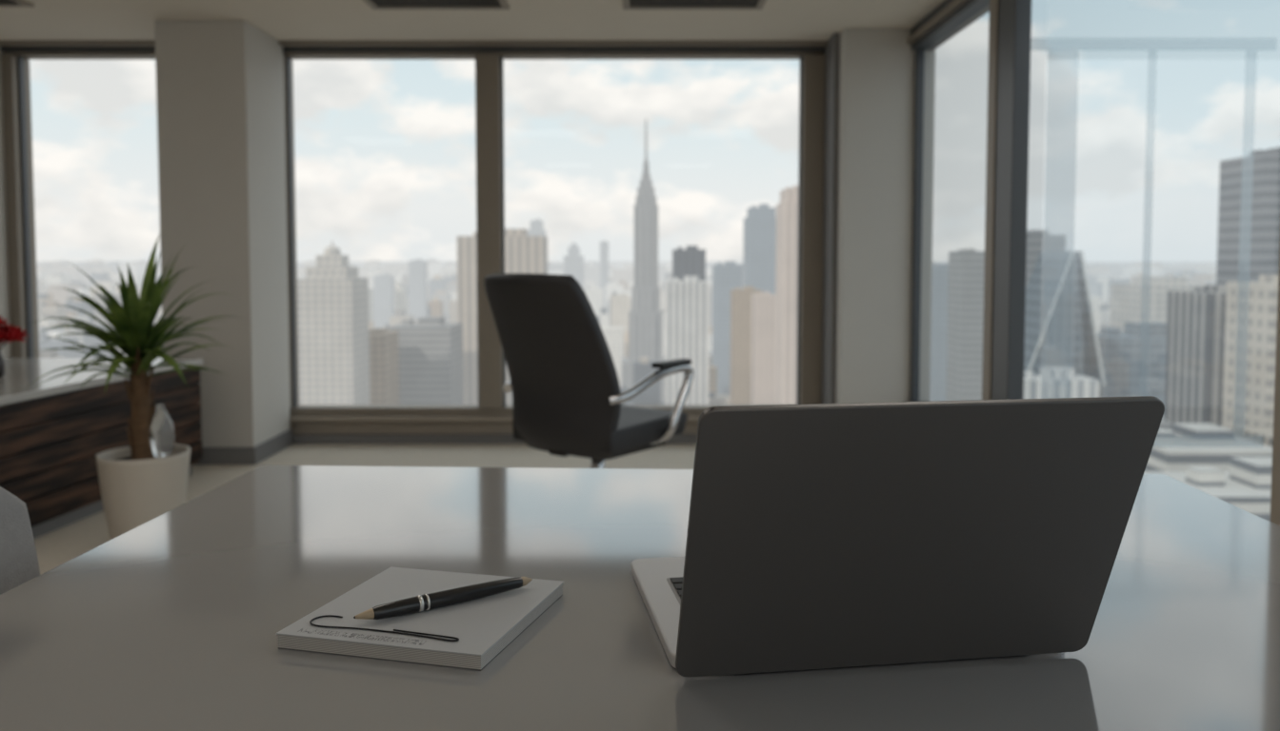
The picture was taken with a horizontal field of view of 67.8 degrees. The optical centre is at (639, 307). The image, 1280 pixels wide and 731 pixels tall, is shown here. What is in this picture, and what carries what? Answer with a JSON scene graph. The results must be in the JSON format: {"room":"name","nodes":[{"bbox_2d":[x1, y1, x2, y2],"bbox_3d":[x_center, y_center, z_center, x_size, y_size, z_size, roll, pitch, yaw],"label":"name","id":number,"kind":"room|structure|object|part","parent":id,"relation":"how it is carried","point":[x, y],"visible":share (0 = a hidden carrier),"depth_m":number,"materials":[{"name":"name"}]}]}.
{"room":"office","nodes":[
{"label":"office","id":0,"kind":"room"},
{"bbox_2d":[0,46,11,358],"bbox_3d":[-3.660,-0.139,1.495,0.200,2.254,8.200,0,3,0],"label":"wall","id":1,"kind":"structure","parent":0,"point":[5,312],"depth_m":5.33,"materials":[{"name":"grey paint"}]},
{"bbox_2d":[0,47,155,51],"bbox_3d":[-2.805,-1.438,5.317,1.510,0.017,0.030,0,3,0],"label":"frame top lip","id":2,"kind":"object","parent":1,"relation":"attached to","point":[2,49],"visible":0.64,"depth_m":5.30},
{"bbox_2d":[0,40,827,47],"bbox_3d":[-1.060,-1.457,5.286,5.000,0.020,0.110,0,3,0],"label":"trim","id":3,"kind":"structure","parent":1,"relation":"attached to","point":[3,44],"depth_m":5.23,"materials":[{"name":"brown metal"}]},
{"bbox_2d":[282,47,824,51],"bbox_3d":[-0.510,-1.438,5.317,3.080,0.017,0.030,0,3,0],"label":"frame top lip","id":4,"kind":"object","parent":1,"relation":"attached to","point":[284,49],"visible":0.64,"depth_m":5.30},
{"bbox_2d":[34,443,695,575],"bbox_3d":[-1.100,1.091,1.459,5.320,0.200,8.400,0,3,0],"label":"floor","id":5,"kind":"structure","parent":0,"point":[54,549],"depth_m":4.98,"materials":[{"name":"carpet"}]},
{"bbox_2d":[0,486,39,595],"bbox_3d":[-0.945,0.548,1.131,0.556,0.903,0.499,0,3,0],"label":"upholstered chair","id":6,"kind":"object","parent":5,"relation":"on","point":[19,565],"visible":0.23,"depth_m":1.06,"materials":[{"name":"grey fabric"}]},
{"bbox_2d":[0,358,203,539],"bbox_3d":[-2.842,0.594,3.581,1.395,0.570,2.230,0,3,0],"label":"credenza","id":7,"kind":"object","parent":5,"relation":"on","point":[51,435],"visible":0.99,"depth_m":3.78,"materials":[{"name":"brown wood"}]},
{"bbox_2d":[0,316,28,378],"bbox_3d":[-2.655,0.162,3.902,0.284,0.260,0.291,0,3,0],"label":"flower vase","id":8,"kind":"object","parent":7,"relation":"on","point":[10,333],"visible":1,"depth_m":3.91,"materials":[{"name":"ceramic"}]},
{"bbox_2d":[0,358,203,405],"bbox_3d":[-2.842,0.325,3.567,1.395,0.030,2.230,0,3,0],"label":"countertop","id":9,"kind":"structure","parent":7,"relation":"on","point":[20,372],"depth_m":3.96,"materials":[{"name":"stone"}]},
{"bbox_2d":[23,232,239,539],"bbox_3d":[-1.771,0.311,3.323,0.703,1.163,0.695,0,3,0],"label":"potted palm","id":10,"kind":"object","parent":5,"relation":"on","point":[140,482],"visible":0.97,"depth_m":3.28,"materials":[{"name":"plant"}]},
{"bbox_2d":[95,444,190,539],"bbox_3d":[-1.745,0.701,3.361,0.298,0.380,0.298,0,3,0],"label":"pot","id":11,"kind":"object","parent":10,"relation":"attached to","point":[138,486],"depth_m":3.25,"materials":[{"name":"ceramic"}]},
{"bbox_3d":[-1.693,0.444,3.368,0.086,0.197,0.086,0,3,0],"label":"watering bulb","id":12,"kind":"part","parent":10,"relation":"part of","materials":[{"name":"clear glass"}]},
{"bbox_2d":[154,20,290,447],"bbox_3d":[-2.212,-0.328,5.100,0.455,2.254,0.520,0,3,0],"label":"pillar","id":13,"kind":"structure","parent":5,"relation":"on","point":[220,83],"depth_m":4.85,"materials":[{"name":"paint"}]},
{"bbox_2d":[193,429,293,464],"bbox_3d":[-2.212,0.752,5.150,0.479,0.090,0.532,0,3,0],"label":"baseboard","id":14,"kind":"structure","parent":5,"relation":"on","point":[254,455],"depth_m":4.89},
{"bbox_2d":[483,273,694,468],"bbox_3d":[-0.201,0.370,3.663,0.628,1.007,0.769,2,4,38],"label":"office chair","id":15,"kind":"object","parent":5,"relation":"on","point":[568,397],"visible":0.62,"depth_m":3.44,"materials":[{"name":"black leather"}]},
{"bbox_3d":[-0.345,0.216,3.466,0.529,0.680,0.295,2,4,38],"label":"backrest","id":16,"kind":"part","parent":15,"relation":"part of","materials":[{"name":"black leather"}]},
{"bbox_3d":[-0.165,0.657,3.720,0.060,0.230,0.060,2,4,38],"label":"gas post","id":17,"kind":"part","parent":15,"relation":"part of","materials":[{"name":"silver metal"}]},
{"bbox_3d":[-0.145,0.463,3.735,0.500,0.100,0.509,2,4,38],"label":"seat","id":18,"kind":"part","parent":15,"relation":"part of","materials":[{"name":"black leather"}]},
{"bbox_2d":[0,465,1279,730],"bbox_3d":[0.070,0.646,0.882,1.345,0.750,1.120,0,3,2],"label":"desk","id":19,"kind":"object","parent":5,"relation":"on","point":[170,623],"visible":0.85,"depth_m":0.80,"materials":[{"name":"grey paint"}]},
{"bbox_2d":[275,567,563,671],"bbox_3d":[-0.182,0.267,0.830,0.188,0.013,0.172,1,3,14],"label":"notepad","id":20,"kind":"object","parent":19,"relation":"on","point":[484,628],"visible":0.98,"depth_m":0.79,"materials":[{"name":"paper"}]},
{"bbox_2d":[309,615,459,641],"bbox_3d":[-0.209,0.262,0.777,0.131,0.001,0.053,0,3,0],"label":"temple","id":21,"kind":"object","parent":20,"relation":"on","point":[310,623],"visible":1,"depth_m":0.77,"materials":[{"name":"black metal"}]},
{"bbox_2d":[353,577,532,619],"bbox_3d":[-0.167,0.253,0.830,0.166,0.014,0.014,-2,4,-34],"label":"pen","id":22,"kind":"object","parent":20,"relation":"on","point":[418,604],"visible":1,"depth_m":0.82,"materials":[{"name":"black plastic"}]},
{"bbox_2d":[631,396,1164,678],"bbox_3d":[0.178,0.164,0.810,0.332,0.218,0.341,0,3,-8],"label":"laptop","id":23,"kind":"object","parent":19,"relation":"on","point":[853,534],"visible":1,"depth_m":0.68,"materials":[{"name":"metal"}]},
{"bbox_2d":[836,28,935,403],"bbox_3d":[1.300,-0.339,5.300,0.480,2.254,0.580,0,3,0],"label":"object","id":24,"kind":"object","parent":5,"relation":"on","point":[876,67],"visible":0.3,"depth_m":5.00,"materials":[{"name":"paint"}]},
{"bbox_2d":[820,32,839,403],"bbox_3d":[1.045,-0.341,5.349,0.030,2.254,0.480,0,3,0],"label":"side reveal","id":25,"kind":"object","parent":24,"relation":"attached to","point":[831,52],"visible":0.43,"depth_m":5.14,"materials":[{"name":"grey paint"}]},
{"bbox_2d":[0,0,944,40],"bbox_3d":[-1.100,-1.379,1.330,5.320,0.262,8.400,0,3,0],"label":"ceiling","id":26,"kind":"structure","parent":0,"point":[48,20],"depth_m":4.79,"materials":[{"name":"paint"}]},
{"bbox_2d":[0,0,34,6],"bbox_3d":[-3.125,-1.405,4.232,0.550,0.012,0.500,0,3,0],"label":"ceiling vent","id":27,"kind":"object","parent":26,"relation":"in","point":[3,3],"depth_m":4.44,"materials":[{"name":"black metal"}]},
{"bbox_2d":[0,51,155,358],"bbox_3d":[-2.805,-0.449,5.434,1.510,2.049,0.160,0,3,0],"label":"window","id":28,"kind":"structure","parent":26,"relation":"attached to","point":[30,55],"depth_m":5.37,"materials":[{"name":"brown metal"}]},
{"bbox_3d":[-3.524,-0.419,5.436,0.072,1.990,0.160,0,3,0],"label":"mullion","id":29,"kind":"part","parent":28,"relation":"part of","materials":[{"name":"grey metal"}]},
{"bbox_2d":[17,56,34,358],"bbox_3d":[-3.509,-0.419,5.426,0.042,1.990,0.040,0,3,0],"label":"mullion gasket","id":30,"kind":"object","parent":28,"relation":"attached to","point":[20,60],"depth_m":5.41,"materials":[{"name":"black rubber"}]},
{"bbox_2d":[362,0,509,9],"bbox_3d":[-0.945,-1.409,4.307,0.650,0.012,0.450,0,3,0],"label":"ceiling vent","id":31,"kind":"object","parent":26,"relation":"in","point":[373,4],"depth_m":4.47,"materials":[{"name":"black metal"}]},
{"bbox_2d":[282,51,824,408],"bbox_3d":[-0.510,-0.449,5.434,3.080,2.049,0.160,0,3,0],"label":"window","id":32,"kind":"structure","parent":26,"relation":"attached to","point":[294,55],"depth_m":5.36,"materials":[{"name":"brown metal"}]},
{"bbox_3d":[-2.014,-0.419,5.436,0.072,1.990,0.160,0,3,0],"label":"mullion","id":33,"kind":"part","parent":32,"relation":"part of","materials":[{"name":"grey metal"}]},
{"bbox_2d":[285,56,297,407],"bbox_3d":[-1.999,-0.419,5.426,0.042,1.990,0.040,0,3,0],"label":"mullion gasket","id":34,"kind":"object","parent":32,"relation":"attached to","point":[288,59],"depth_m":5.41,"materials":[{"name":"black rubber"}]},
{"bbox_2d":[475,56,479,407],"bbox_3d":[-0.906,-0.418,5.426,0.042,1.990,0.040,0,3,0],"label":"gasket","id":35,"kind":"object","parent":32,"relation":"attached to","point":[475,56],"visible":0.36,"depth_m":5.40,"materials":[{"name":"black rubber"}]},
{"bbox_3d":[-0.844,-0.419,5.436,0.142,1.990,0.160,0,3,0],"label":"mullion","id":36,"kind":"part","parent":32,"relation":"part of","materials":[{"name":"grey metal"}]},
{"bbox_2d":[500,56,505,407],"bbox_3d":[-0.794,-0.419,5.426,0.042,1.990,0.040,0,3,0],"label":"mullion gasket","id":37,"kind":"object","parent":32,"relation":"attached to","point":[501,57],"depth_m":5.39,"materials":[{"name":"black rubber"}]},
{"bbox_2d":[796,56,802,404],"bbox_3d":[0.924,-0.418,5.426,0.042,1.990,0.040,0,3,0],"label":"gasket","id":38,"kind":"object","parent":32,"relation":"attached to","point":[800,57],"visible":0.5,"depth_m":5.41,"materials":[{"name":"black rubber"}]},
{"bbox_3d":[0.973,-0.419,5.436,0.115,1.990,0.160,0,3,0],"label":"mullion","id":39,"kind":"part","parent":32,"relation":"part of","materials":[{"name":"metal"}]},
{"bbox_2d":[622,0,766,9],"bbox_3d":[0.250,-1.409,4.307,0.660,0.012,0.450,0,3,0],"label":"ceiling vent","id":40,"kind":"object","parent":26,"relation":"in","point":[627,4],"depth_m":4.47,"materials":[{"name":"black metal"}]},
{"bbox_2d":[290,421,698,435],"bbox_3d":[-1.270,0.701,5.554,4.580,0.150,0.180,0,3,0],"label":"wall","id":41,"kind":"structure","parent":0,"point":[298,428],"depth_m":5.46,"materials":[{"name":"grey paint"}]},
{"bbox_2d":[292,434,696,443],"bbox_3d":[-0.487,0.757,5.451,2.995,0.050,0.032,0,3,0],"label":"baseboard","id":42,"kind":"structure","parent":41,"relation":"attached to","point":[297,438],"depth_m":5.43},
{"bbox_2d":[289,416,699,421],"bbox_3d":[-0.487,0.635,5.431,2.995,0.025,0.080,0,3,0],"label":"trim","id":43,"kind":"structure","parent":41,"relation":"attached to","point":[292,418],"depth_m":5.39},
{"bbox_2d":[290,404,771,417],"bbox_3d":[-0.510,0.602,5.499,3.080,0.055,0.120,0,3,0],"label":"frame","id":44,"kind":"object","parent":41,"relation":"on","point":[300,410],"visible":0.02,"depth_m":5.44,"materials":[{"name":"brown metal"}]},
{"label":"outside","id":45,"kind":"structure","parent":0,"visible":0},
{"bbox_2d":[36,260,1217,269],"bbox_3d":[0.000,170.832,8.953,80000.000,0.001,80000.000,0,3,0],"label":"ground","id":46,"kind":"structure","parent":45,"point":[620,264],"depth_m":8883.94,"materials":[{"name":"grey"}]},
{"bbox_2d":[297,240,370,404],"bbox_3d":[-159.600,55.350,498.580,28.320,179.396,30.000,0,3,0],"label":"office tower","id":47,"kind":"structure","parent":46,"relation":"on","point":[333,328],"depth_m":482.35,"materials":[{"name":"stone"}]},
{"bbox_2d":[369,328,399,404],"bbox_3d":[-148.980,77.614,539.802,18.200,130.614,30.000,0,3,0],"label":"office block","id":48,"kind":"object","parent":46,"relation":"on","point":[384,344],"visible":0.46,"depth_m":523.46,"materials":[{"name":"grey concrete"}]},
{"bbox_2d":[373,274,395,328],"bbox_3d":[-406.500,19.565,1516.603,27.000,144.310,27.000,0,3,0],"label":"tower","id":49,"kind":"structure","parent":46,"relation":"on","point":[384,286],"depth_m":1502.16,"materials":[{"name":"grey concrete"}]},
{"bbox_2d":[39,350,730,404],"bbox_3d":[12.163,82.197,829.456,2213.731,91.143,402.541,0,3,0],"label":"buildings","id":50,"kind":"structure","parent":46,"relation":"on","point":[642,369],"depth_m":786.96},
{"bbox_2d":[408,259,427,320],"bbox_3d":[-329.000,13.011,1413.819,22.400,168.158,22.400,0,3,0],"label":"tower","id":51,"kind":"structure","parent":46,"relation":"on","point":[417,270],"depth_m":1401.19,"materials":[{"name":"grey concrete"}]},
{"bbox_2d":[385,317,463,404],"bbox_3d":[-131.040,73.469,584.647,38.080,134.200,40.000,0,3,0],"label":"office block","id":52,"kind":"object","parent":46,"relation":"on","point":[430,349],"visible":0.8,"depth_m":563.10,"materials":[{"name":"grey concrete"}]},
{"bbox_2d":[457,228,547,404],"bbox_3d":[-91.140,42.769,640.116,55.800,189.710,34.000,0,3,0],"label":"office tower","id":53,"kind":"structure","parent":46,"relation":"on","point":[524,253],"depth_m":620.11,"materials":[{"name":"beige concrete"}]},
{"bbox_2d":[527,219,546,237],"bbox_3d":[-119.900,5.268,1111.700,19.800,215.246,19.800,0,3,0],"label":"tower","id":54,"kind":"structure","parent":46,"relation":"on","point":[537,226],"depth_m":1099.54,"materials":[{"name":"grey concrete"}]},
{"bbox_2d":[563,240,583,289],"bbox_3d":[-105.000,-6.560,1516.736,30.000,196.474,30.000,0,3,0],"label":"tower","id":55,"kind":"structure","parent":46,"relation":"on","point":[573,263],"depth_m":1499.22,"materials":[{"name":"grey concrete"}]},
{"bbox_2d":[37,281,1111,388],"bbox_3d":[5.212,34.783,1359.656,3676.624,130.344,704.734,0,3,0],"label":"buildings","id":56,"kind":"structure","parent":46,"relation":"on","point":[614,325],"depth_m":1305.41},
{"bbox_2d":[600,240,608,307],"bbox_3d":[-71.250,-30.676,1909.562,17.100,203.522,17.100,0,3,0],"label":"tower","id":57,"kind":"structure","parent":46,"relation":"on","point":[604,246],"depth_m":1898.44,"materials":[{"name":"grey concrete"}]},
{"bbox_2d":[36,270,1216,325],"bbox_3d":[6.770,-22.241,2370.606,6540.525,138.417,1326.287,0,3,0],"label":"buildings","id":58,"kind":"structure","parent":46,"relation":"on","point":[445,289],"depth_m":2144.66},
{"bbox_2d":[36,259,1217,288],"bbox_3d":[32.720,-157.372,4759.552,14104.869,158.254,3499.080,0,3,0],"label":"buildings","id":59,"kind":"structure","parent":46,"relation":"on","point":[591,269],"depth_m":3545.89},
{"bbox_2d":[621,119,665,401],"bbox_3d":[5.850,-28.973,923.149,46.800,303.370,46.800,0,3,0],"label":"skyscraper","id":60,"kind":"structure","parent":46,"relation":"on","point":[646,316],"depth_m":909.10,"materials":[{"name":"stone"}]},
{"bbox_2d":[665,276,709,404],"bbox_3d":[30.300,59.503,616.960,27.000,158.710,26.000,0,3,0],"label":"tower","id":61,"kind":"structure","parent":46,"relation":"on","point":[688,300],"depth_m":601.91,"materials":[{"name":"white concrete"}]},
{"bbox_2d":[672,245,705,280],"bbox_3d":[39.520,40.378,776.097,25.840,180.251,25.840,0,3,0],"label":"glass tower","id":62,"kind":"structure","parent":46,"relation":"on","point":[690,261],"depth_m":759.21,"materials":[{"name":"grey glass"}]},
{"bbox_2d":[711,260,742,396],"bbox_3d":[83.700,39.582,916.828,27.000,167.110,27.000,0,3,0],"label":"office tower","id":63,"kind":"structure","parent":46,"relation":"on","point":[729,276],"depth_m":902.25,"materials":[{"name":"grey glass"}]},
{"bbox_2d":[730,286,761,404],"bbox_3d":[79.100,59.204,714.578,21.000,149.090,21.000,0,3,0],"label":"office block","id":64,"kind":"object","parent":46,"relation":"on","point":[740,299],"visible":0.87,"depth_m":702.84,"materials":[{"name":"beige concrete"}]},
{"bbox_2d":[742,203,776,295],"bbox_3d":[105.780,18.807,836.071,27.880,217.056,27.880,0,3,0],"label":"glass tower","id":65,"kind":"structure","parent":46,"relation":"on","point":[759,253],"depth_m":819.10,"materials":[{"name":"glass"}]},
{"bbox_2d":[751,292,775,404],"bbox_3d":[73.640,66.182,570.686,12.880,150.216,12.880,0,3,0],"label":"office block","id":66,"kind":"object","parent":46,"relation":"on","point":[763,306],"visible":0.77,"depth_m":562.27,"materials":[{"name":"stone"}]},
{"bbox_2d":[775,185,798,404],"bbox_3d":[69.720,46.952,434.052,13.440,202.923,22.000,0,3,0],"label":"skyscraper","id":67,"kind":"structure","parent":46,"relation":"on","point":[787,210],"depth_m":421.43,"materials":[{"name":"beige concrete"}]},
{"bbox_2d":[929,263,948,401],"bbox_3d":[197.780,54.484,638.727,23.560,166.457,30.000,0,3,0],"label":"office tower","id":68,"kind":"structure","parent":46,"relation":"on","point":[939,278],"depth_m":621.93,"materials":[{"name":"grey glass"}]},
{"bbox_2d":[946,248,984,400],"bbox_3d":[189.000,54.130,555.595,12.960,175.865,24.000,0,3,0],"label":"office tower","id":69,"kind":"structure","parent":46,"relation":"on","point":[966,266],"depth_m":542.45,"materials":[{"name":"grey concrete"}]},
{"bbox_2d":[1025,230,1065,289],"bbox_3d":[185.680,55.439,455.526,21.120,183.724,24.000,0,3,0],"label":"concrete tower","id":70,"kind":"structure","parent":46,"relation":"on","point":[1037,241],"depth_m":439.19,"materials":[{"name":"grey concrete"}]},
{"bbox_2d":[1023,367,1099,399],"bbox_3d":[147.903,87.514,347.056,29.145,131.017,14.000,0,3,0],"label":"block","id":71,"kind":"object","parent":46,"relation":"on","point":[1051,383],"visible":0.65,"depth_m":337.06,"materials":[{"name":"white concrete"}]},
{"bbox_2d":[1023,251,1105,397],"bbox_3d":[161.109,64.711,377.304,31.563,173.395,33.200,0,3,0],"label":"tower","id":72,"kind":"structure","parent":46,"relation":"on","point":[1060,327],"depth_m":361.26,"materials":[{"name":"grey glass"}]},
{"bbox_2d":[1087,274,1097,296],"bbox_3d":[612.300,28.345,1314.986,23.400,147.878,23.400,0,3,0],"label":"tower","id":73,"kind":"structure","parent":46,"relation":"on","point":[1092,280],"depth_m":1300.33,"materials":[{"name":"grey concrete"}]},
{"bbox_2d":[1097,322,1166,415],"bbox_3d":[218.000,78.175,419.667,44.000,142.070,30.000,0,3,0],"label":"glass block","id":74,"kind":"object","parent":46,"relation":"on","point":[1133,360],"visible":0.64,"depth_m":402.04,"materials":[{"name":"glass"}]},
{"bbox_2d":[1110,276,1203,332],"bbox_3d":[271.680,64.522,501.064,34.560,160.817,34.000,0,3,0],"label":"office block","id":75,"kind":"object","parent":46,"relation":"on","point":[1145,300],"visible":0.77,"depth_m":489.71,"materials":[{"name":"stone"}]},
{"bbox_2d":[1159,415,1171,430],"bbox_3d":[159.000,93.397,319.326,30.000,122.170,28.000,0,3,0],"label":"building","id":76,"kind":"structure","parent":46,"relation":"on","point":[1164,425],"depth_m":302.44,"materials":[{"name":"concrete"}]},
{"bbox_2d":[1164,284,1226,430],"bbox_3d":[177.378,74.382,297.300,17.484,162.452,22.000,0,3,0],"label":"office tower","id":77,"kind":"structure","parent":46,"relation":"on","point":[1195,324],"depth_m":290.00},
{"bbox_2d":[1143,457,1272,520],"bbox_3d":[125.100,96.071,196.297,37.800,129.706,22.000,0,3,0],"label":"building","id":78,"kind":"structure","parent":46,"relation":"on","point":[1247,486],"depth_m":190.60,"materials":[{"name":"grey concrete"}]},
{"bbox_2d":[1144,423,1272,471],"bbox_3d":[133.300,93.943,233.236,25.800,130.091,26.000,0,3,0],"label":"building","id":79,"kind":"structure","parent":46,"relation":"on","point":[1187,445],"depth_m":221.21,"materials":[{"name":"grey concrete"}]},
{"bbox_2d":[1216,146,1279,284],"bbox_3d":[233.160,47.369,350.960,29.480,210.788,26.000,0,3,0],"label":"banded tower","id":80,"kind":"structure","parent":46,"relation":"on","point":[1249,210],"depth_m":341.54,"materials":[{"name":"grey glass"}]},
{"bbox_2d":[1221,275,1278,430],"bbox_3d":[182.835,73.490,269.215,27.030,167.174,20.000,0,3,0],"label":"office block","id":81,"kind":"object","parent":46,"relation":"on","point":[1250,320],"visible":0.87,"depth_m":264.50,"materials":[{"name":"beige concrete"}]},
{"bbox_2d":[1232,426,1273,447],"bbox_3d":[175.500,93.270,243.215,36.000,130.390,26.000,0,3,0],"label":"building","id":82,"kind":"structure","parent":46,"relation":"on","point":[1262,435],"depth_m":245.88,"materials":[{"name":"grey concrete"}]},
{"bbox_3d":[1.500,0.876,1.258,0.120,0.250,7.620,0,3,0],"label":"wall","id":83,"kind":"structure","parent":0,"visible":0},
{"bbox_2d":[909,0,1279,525],"bbox_3d":[1.457,-0.274,1.197,0.146,1.954,7.620,0,3,0],"label":"window","id":84,"kind":"structure","parent":83,"relation":"in","point":[970,11],"depth_m":3.65,"materials":[{"name":"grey metal"}]},
{"bbox_2d":[907,0,967,44],"bbox_3d":[1.400,-1.181,1.150,0.020,0.030,7.620,0,3,0],"label":"frame head lip","id":85,"kind":"object","parent":84,"relation":"attached to","point":[955,4],"visible":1,"depth_m":4.49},
{"bbox_3d":[1.421,-0.348,3.697,0.062,1.840,0.260,0,3,0],"label":"mullion","id":86,"kind":"part","parent":84,"relation":"part of","materials":[{"name":"grey metal"}]}
]}

